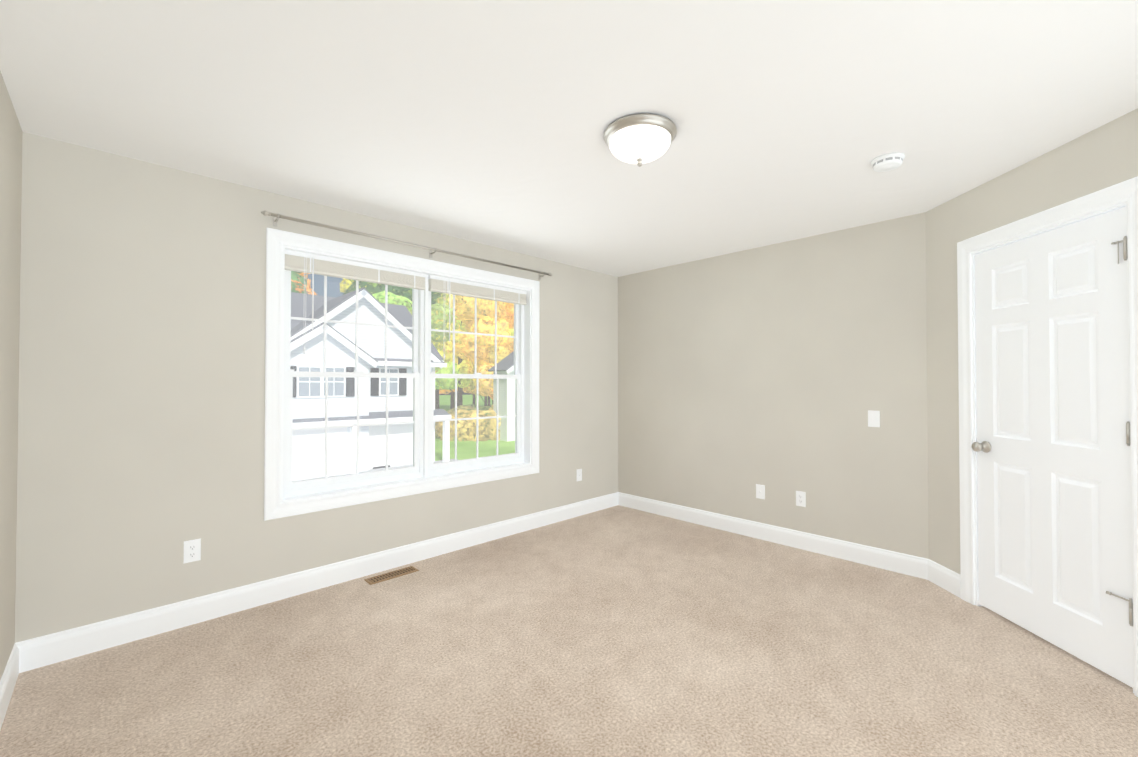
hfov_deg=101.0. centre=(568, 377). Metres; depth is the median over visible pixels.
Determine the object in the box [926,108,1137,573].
wall
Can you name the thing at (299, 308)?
shingles
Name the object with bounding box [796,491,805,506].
duplex electrical outlet
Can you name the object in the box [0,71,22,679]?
wall
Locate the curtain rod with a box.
[261,211,551,279]
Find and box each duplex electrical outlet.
[183,538,200,563]
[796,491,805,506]
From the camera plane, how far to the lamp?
2.05 m
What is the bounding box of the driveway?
[292,459,457,481]
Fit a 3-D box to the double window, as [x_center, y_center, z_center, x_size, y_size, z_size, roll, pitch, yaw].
[-1.088,-0.011,3.567,2.120,1.730,0.178,1,-1,-44]
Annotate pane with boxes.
[290,366,406,468]
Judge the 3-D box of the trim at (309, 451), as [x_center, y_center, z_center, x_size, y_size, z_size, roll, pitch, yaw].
[-11.773,0.113,18.556,15.650,8.150,1.100,1,-1,-44]
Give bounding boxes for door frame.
[957,176,1137,696]
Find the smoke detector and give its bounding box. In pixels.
[871,152,904,171]
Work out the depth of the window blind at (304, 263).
3.15 m
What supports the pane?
attached to the house siding at (332, 357)
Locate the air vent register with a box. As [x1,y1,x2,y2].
[364,566,418,584]
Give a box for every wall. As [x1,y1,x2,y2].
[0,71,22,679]
[15,132,617,642]
[618,212,928,558]
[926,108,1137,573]
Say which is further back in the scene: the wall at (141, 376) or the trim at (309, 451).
the trim at (309, 451)
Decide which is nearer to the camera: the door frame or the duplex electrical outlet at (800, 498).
the door frame
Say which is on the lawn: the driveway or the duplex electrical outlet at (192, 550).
the driveway
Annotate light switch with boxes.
[868,410,879,426]
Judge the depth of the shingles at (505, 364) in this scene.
32.60 m
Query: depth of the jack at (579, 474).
4.60 m
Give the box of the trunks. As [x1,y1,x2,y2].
[402,297,492,410]
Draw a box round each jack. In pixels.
[577,469,581,480]
[756,484,764,498]
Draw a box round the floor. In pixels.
[0,505,1137,756]
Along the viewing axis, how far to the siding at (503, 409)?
32.14 m
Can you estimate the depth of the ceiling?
1.90 m
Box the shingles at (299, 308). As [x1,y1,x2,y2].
[291,287,449,422]
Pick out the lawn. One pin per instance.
(462, 445)
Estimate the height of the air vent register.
0.006 m
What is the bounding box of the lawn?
[435,395,514,460]
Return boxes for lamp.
[603,113,676,166]
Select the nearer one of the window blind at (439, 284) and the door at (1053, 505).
the door at (1053, 505)
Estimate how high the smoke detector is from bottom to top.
0.046 m
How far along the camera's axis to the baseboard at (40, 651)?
3.06 m
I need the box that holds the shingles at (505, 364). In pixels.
[488,351,513,371]
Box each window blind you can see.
[285,250,425,353]
[428,275,526,358]
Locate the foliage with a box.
[291,271,513,440]
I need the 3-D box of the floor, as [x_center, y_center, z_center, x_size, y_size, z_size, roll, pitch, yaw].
[0.376,1.401,2.161,4.510,0.150,4.210,1,-1,-44]
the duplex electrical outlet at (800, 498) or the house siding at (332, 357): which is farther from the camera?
the house siding at (332, 357)
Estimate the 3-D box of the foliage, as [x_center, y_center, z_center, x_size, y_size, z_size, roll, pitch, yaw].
[-10.421,-8.128,45.812,66.293,27.534,48.928,1,-1,-44]
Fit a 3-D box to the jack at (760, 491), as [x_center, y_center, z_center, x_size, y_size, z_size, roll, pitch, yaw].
[1.594,0.956,3.913,0.010,0.117,0.072,1,-1,-44]
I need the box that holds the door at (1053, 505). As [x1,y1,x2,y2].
[975,207,1132,687]
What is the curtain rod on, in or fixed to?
attached to the wall at (141, 376)
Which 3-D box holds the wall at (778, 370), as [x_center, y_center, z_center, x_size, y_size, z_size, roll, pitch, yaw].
[1.994,0.125,3.635,0.160,2.440,4.050,1,-1,-44]
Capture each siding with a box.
[290,297,431,472]
[493,370,514,440]
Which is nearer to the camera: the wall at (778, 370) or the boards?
the wall at (778, 370)
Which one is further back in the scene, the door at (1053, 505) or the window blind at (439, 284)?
the window blind at (439, 284)
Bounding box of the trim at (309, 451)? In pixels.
[291,289,450,480]
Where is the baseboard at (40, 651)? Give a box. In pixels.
[0,492,960,729]
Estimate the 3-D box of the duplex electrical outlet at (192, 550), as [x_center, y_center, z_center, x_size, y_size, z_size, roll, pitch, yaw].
[-2.034,0.939,2.534,0.072,0.117,0.007,1,-1,-44]
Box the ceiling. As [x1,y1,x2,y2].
[0,0,1137,276]
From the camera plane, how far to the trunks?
48.44 m
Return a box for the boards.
[506,365,513,441]
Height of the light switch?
0.117 m
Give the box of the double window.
[264,228,539,520]

